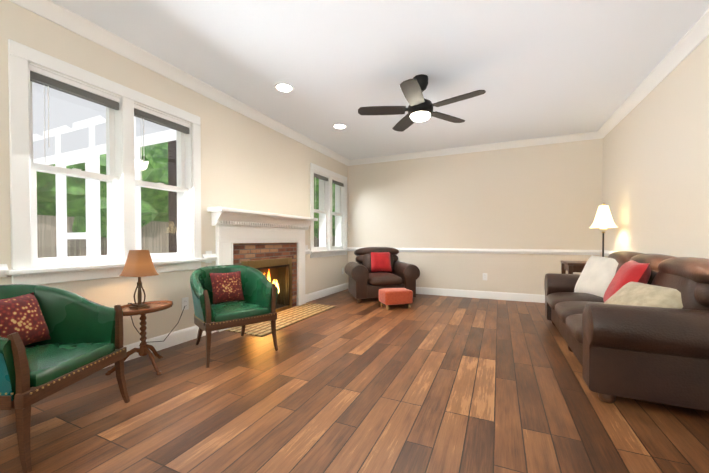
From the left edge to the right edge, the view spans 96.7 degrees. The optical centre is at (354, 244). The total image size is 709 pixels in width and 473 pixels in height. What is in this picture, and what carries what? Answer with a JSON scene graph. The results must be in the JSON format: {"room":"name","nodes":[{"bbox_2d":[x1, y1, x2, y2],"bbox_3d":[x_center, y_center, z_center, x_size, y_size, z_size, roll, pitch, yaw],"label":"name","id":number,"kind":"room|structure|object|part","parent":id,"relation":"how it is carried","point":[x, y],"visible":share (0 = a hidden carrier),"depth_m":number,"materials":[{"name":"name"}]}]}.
{"room":"living room","nodes":[
{"label":"living room","id":0,"kind":"room"},
{"bbox_2d":[0,0,347,345],"bbox_3d":[-1.557,-0.323,3.175,0.200,2.440,6.820,0,1,25],"label":"wall","id":1,"kind":"structure","parent":0,"point":[247,163],"depth_m":2.97,"materials":[{"name":"beige paint"}]},
{"bbox_2d":[0,264,8,276],"bbox_3d":[-2.409,0.166,1.048,0.030,0.075,1.770,0,1,25],"label":"trim","id":2,"kind":"structure","parent":1,"relation":"attached to","point":[4,267],"depth_m":1.83,"materials":[{"name":"white wood"}]},
{"bbox_2d":[5,39,206,284],"bbox_3d":[-1.836,-0.485,2.492,0.260,1.465,1.370,0,1,25],"label":"window","id":3,"kind":"structure","parent":1,"relation":"in","point":[124,108],"depth_m":2.33,"materials":[{"name":"white wood"}]},
{"bbox_2d":[103,325,215,368],"bbox_3d":[-2.103,0.858,1.742,0.016,0.120,3.270,0,1,25],"label":"baseboard","id":4,"kind":"structure","parent":1,"relation":"attached to","point":[180,336],"depth_m":2.77,"materials":[{"name":"white wood"}]},
{"bbox_2d":[8,0,351,165],"bbox_3d":[-1.428,-1.499,3.099,0.085,0.085,6.420,0,1,25],"label":"crown molding","id":5,"kind":"structure","parent":1,"relation":"attached to","point":[49,10],"depth_m":2.58,"materials":[{"name":"white wood"}]},
{"bbox_2d":[182,297,188,310],"bbox_3d":[-1.566,0.551,2.917,0.010,0.115,0.070,0,1,25],"label":"electrical outlet","id":6,"kind":"object","parent":1,"relation":"attached to","point":[185,301],"visible":1,"depth_m":2.92,"materials":[{"name":"white plastic"}]},
{"bbox_2d":[205,251,211,262],"bbox_3d":[-1.453,0.128,3.145,0.020,0.120,0.075,0,1,25],"label":"switch plate","id":7,"kind":"object","parent":1,"relation":"attached to","point":[208,252],"visible":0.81,"depth_m":3.14,"materials":[{"name":"white plastic"}]},
{"bbox_2d":[207,207,317,331],"bbox_3d":[-1.255,0.279,4.024,0.750,1.312,1.785,0,1,25],"label":"fireplace","id":8,"kind":"object","parent":1,"relation":"attached to","point":[258,240],"visible":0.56,"depth_m":3.89,"materials":[{"name":"white"}]},
{"bbox_2d":[305,283,347,301],"bbox_3d":[-0.445,0.806,5.360,0.016,0.120,1.490,0,1,25],"label":"baseboard","id":9,"kind":"structure","parent":1,"relation":"attached to","point":[328,291],"depth_m":5.26,"materials":[{"name":"white wood"}]},
{"bbox_2d":[310,163,349,257],"bbox_3d":[-0.480,-0.528,5.451,0.260,1.465,1.340,0,1,25],"label":"window","id":10,"kind":"structure","parent":1,"relation":"in","point":[327,178],"depth_m":5.42,"materials":[{"name":"white wood"}]},
{"bbox_2d":[0,289,708,472],"bbox_3d":[0.329,0.960,2.329,4.350,0.100,6.820,0,1,25],"label":"floor","id":11,"kind":"structure","parent":0,"point":[424,383],"depth_m":1.75,"materials":[{"name":"brown wood"}]},
{"bbox_2d":[0,284,129,472],"bbox_3d":[-1.625,0.571,1.550,0.626,0.711,0.636,0,1,0],"label":"chair","id":12,"kind":"object","parent":11,"relation":"on","point":[53,340],"visible":1,"depth_m":1.60,"materials":[{"name":"leather"}]},
{"bbox_2d":[0,292,50,345],"bbox_3d":[-1.720,0.395,1.598,0.100,0.275,0.275,-20,1,1],"label":"pillow","id":13,"kind":"object","parent":12,"relation":"on","point":[23,313],"depth_m":1.61,"materials":[{"name":"red fabric"}]},
{"bbox_2d":[105,300,172,374],"bbox_3d":[-1.513,0.679,2.289,0.371,0.462,0.420,0,1,25],"label":"side table","id":14,"kind":"object","parent":11,"relation":"on","point":[145,347],"visible":0.94,"depth_m":2.28,"materials":[{"name":"brown wood"}]},
{"bbox_2d":[119,250,184,342],"bbox_3d":[-1.532,0.434,2.537,0.369,0.791,0.644,0,1,25],"label":"lamp","id":15,"kind":"object","parent":14,"relation":"on","point":[139,264],"depth_m":2.26,"materials":[{"name":"brown metal"}]},
{"bbox_3d":[-1.567,0.134,2.295,0.236,0.185,0.184,0,1,25],"label":"lamp shade","id":16,"kind":"part","parent":15,"relation":"part of","materials":[{"name":"brown fabric"}]},
{"bbox_3d":[-1.591,0.631,2.616,0.197,0.396,0.555,0,1,25],"label":"lamp cord","id":17,"kind":"part","parent":15,"relation":"part of","materials":[{"name":"black plastic"}]},
{"bbox_2d":[190,265,277,367],"bbox_3d":[-1.068,0.554,2.729,0.636,0.711,0.626,-1,1,-40],"label":"chair","id":18,"kind":"object","parent":11,"relation":"on","point":[228,296],"visible":1,"depth_m":2.69,"materials":[{"name":"leather"}]},
{"bbox_2d":[209,271,244,303],"bbox_3d":[-1.129,0.378,2.799,0.275,0.275,0.100,-1,-19,-40],"label":"pillow","id":19,"kind":"object","parent":18,"relation":"on","point":[225,286],"depth_m":2.76,"materials":[{"name":"red fabric"}]},
{"bbox_2d":[226,303,335,336],"bbox_3d":[-0.794,0.882,3.855,0.485,0.010,1.540,0,1,25],"label":"hearth","id":20,"kind":"object","parent":11,"relation":"on","point":[289,317],"visible":0.85,"depth_m":3.68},
{"bbox_2d":[345,247,419,302],"bbox_3d":[0.415,0.458,5.083,1.058,0.824,0.830,0,1,-9],"label":"leather armchair","id":21,"kind":"object","parent":11,"relation":"on","point":[371,272],"visible":0.98,"depth_m":4.78,"materials":[{"name":"brown leather"}]},
{"bbox_2d":[370,252,391,271],"bbox_3d":[0.432,0.284,5.160,0.350,0.350,0.130,0,-19,-9],"label":"pillow","id":22,"kind":"object","parent":21,"relation":"on","point":[379,261],"depth_m":5.11,"materials":[{"name":"red fabric"}]},
{"bbox_2d":[379,288,412,309],"bbox_3d":[0.572,0.752,4.404,0.410,0.256,0.300,0,1,-15],"label":"ottoman","id":23,"kind":"object","parent":11,"relation":"on","point":[393,296],"visible":1,"depth_m":4.28,"materials":[{"name":"orange fabric"}]},
{"bbox_2d":[560,260,586,273],"bbox_3d":[2.842,0.553,3.834,0.500,0.670,0.500,0,1,25],"label":"end table","id":24,"kind":"object","parent":11,"relation":"on","point":[570,267],"visible":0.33,"depth_m":3.71,"materials":[{"name":"brown wood"}]},
{"bbox_2d":[589,203,616,256],"bbox_3d":[2.937,-0.133,3.720,0.277,0.705,0.263,0,1,25],"label":"lamp","id":25,"kind":"object","parent":24,"relation":"on","point":[603,222],"visible":0.9,"depth_m":3.67,"materials":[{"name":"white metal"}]},
{"bbox_3d":[2.937,-0.326,3.717,0.277,0.260,0.263,0,1,25],"label":"lamp shade","id":26,"kind":"part","parent":25,"relation":"part of","materials":[{"name":"beige fabric"}]},
{"bbox_2d":[544,251,708,410],"bbox_3d":[2.121,0.490,2.535,0.830,0.834,2.078,0,1,25],"label":"sofa","id":27,"kind":"object","parent":11,"relation":"on","point":[631,325],"visible":1,"depth_m":1.77,"materials":[{"name":"brown leather"}]},
{"bbox_2d":[51,0,708,159],"bbox_3d":[0.329,-1.580,2.292,4.350,0.100,6.820,0,1,25],"label":"ceiling","id":28,"kind":"structure","parent":0,"point":[533,69],"depth_m":2.56,"materials":[{"name":"white paint"}]},
{"bbox_2d":[274,83,293,92],"bbox_3d":[-0.692,-1.542,3.102,0.190,0.020,0.190,0,1,25],"label":"recessed light","id":29,"kind":"object","parent":28,"relation":"in","point":[283,87],"visible":1,"depth_m":3.09,"materials":[{"name":"white"}]},
{"bbox_2d":[333,124,346,128],"bbox_3d":[-0.195,-1.557,4.161,0.190,0.020,0.190,0,1,25],"label":"recessed light","id":30,"kind":"object","parent":28,"relation":"in","point":[339,126],"visible":0.98,"depth_m":4.16,"materials":[{"name":"white"}]},
{"bbox_2d":[358,74,485,131],"bbox_3d":[0.603,-1.345,2.885,1.117,0.387,1.081,0,1,25],"label":"ceiling fan","id":31,"kind":"object","parent":28,"relation":"hanging from","point":[419,108],"visible":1,"depth_m":2.87,"materials":[{"name":"black metal"}]},
{"bbox_2d":[348,138,602,294],"bbox_3d":[1.708,-0.353,5.319,3.950,2.440,0.200,0,1,25],"label":"wall","id":32,"kind":"structure","parent":0,"point":[547,196],"depth_m":5.04,"materials":[{"name":"beige paint"}]},
{"bbox_2d":[347,247,598,254],"bbox_3d":[1.637,0.105,5.232,3.900,0.075,0.030,0,1,25],"label":"trim","id":33,"kind":"structure","parent":32,"relation":"attached to","point":[436,250],"depth_m":4.93,"materials":[{"name":"white wood"}]},
{"bbox_2d":[352,131,595,164],"bbox_3d":[1.639,-1.529,5.177,3.750,0.085,0.085,0,1,25],"label":"crown molding","id":34,"kind":"structure","parent":32,"relation":"attached to","point":[588,135],"depth_m":4.99,"materials":[{"name":"white wood"}]},
{"bbox_2d":[416,287,544,302],"bbox_3d":[1.654,0.808,5.242,3.930,0.120,0.016,0,1,25],"label":"baseboard","id":35,"kind":"structure","parent":32,"relation":"attached to","point":[538,298],"depth_m":5.05,"materials":[{"name":"white wood"}]},
{"bbox_2d":[602,36,708,258],"bbox_3d":[2.216,-0.297,1.446,0.200,2.440,6.820,0,1,25],"label":"wall","id":36,"kind":"structure","parent":0,"point":[655,191],"depth_m":2.74,"materials":[{"name":"beige paint"}]},
{"bbox_2d":[599,250,617,255],"bbox_3d":[2.111,0.159,1.501,0.030,0.075,6.420,0,1,25],"label":"trim","id":37,"kind":"structure","parent":36,"relation":"attached to","point":[606,253],"depth_m":4.16,"materials":[{"name":"white wood"}]},
{"bbox_2d":[596,9,708,138],"bbox_3d":[2.086,-1.476,1.489,0.085,0.085,6.420,0,1,25],"label":"crown molding","id":38,"kind":"structure","parent":36,"relation":"attached to","point":[691,40],"depth_m":2.69,"materials":[{"name":"white wood"}]},
{"label":"outside","id":39,"kind":"structure","parent":0,"visible":0},
{"bbox_3d":[-18.618,1.592,13.981,39.800,0.100,70.000,0,1,25],"label":"ground","id":40,"kind":"structure","parent":39,"visible":0},
{"bbox_2d":[32,82,175,256],"bbox_3d":[-4.252,-0.480,2.334,4.000,4.380,4.094,0,1,25],"label":"pergola","id":41,"kind":"object","parent":40,"relation":"on","point":[69,140],"depth_m":4.11,"materials":[{"name":"grey wood"}]},
{"bbox_2d":[36,142,334,246],"bbox_3d":[-6.049,-4.057,10.803,20.581,11.288,29.217,0,1,25],"label":"trees","id":42,"kind":"object","parent":40,"relation":"on","point":[76,205],"depth_m":9.35,"materials":[{"name":"green plant"}]},
{"bbox_2d":[37,215,334,257],"bbox_3d":[-6.800,0.420,8.548,13.800,2.400,34.000,0,1,25],"label":"fence","id":43,"kind":"object","parent":40,"relation":"on","point":[145,239],"depth_m":9.21,"materials":[{"name":"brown wood"}]},
{"bbox_2d":[168,140,277,304],"bbox_3d":[-1.563,-1.217,4.171,0.649,5.800,1.450,0,1,25],"label":"chimney","id":44,"kind":"object","parent":40,"relation":"on","point":[172,164],"depth_m":3.63,"materials":[{"name":"brown brick"}]}
]}

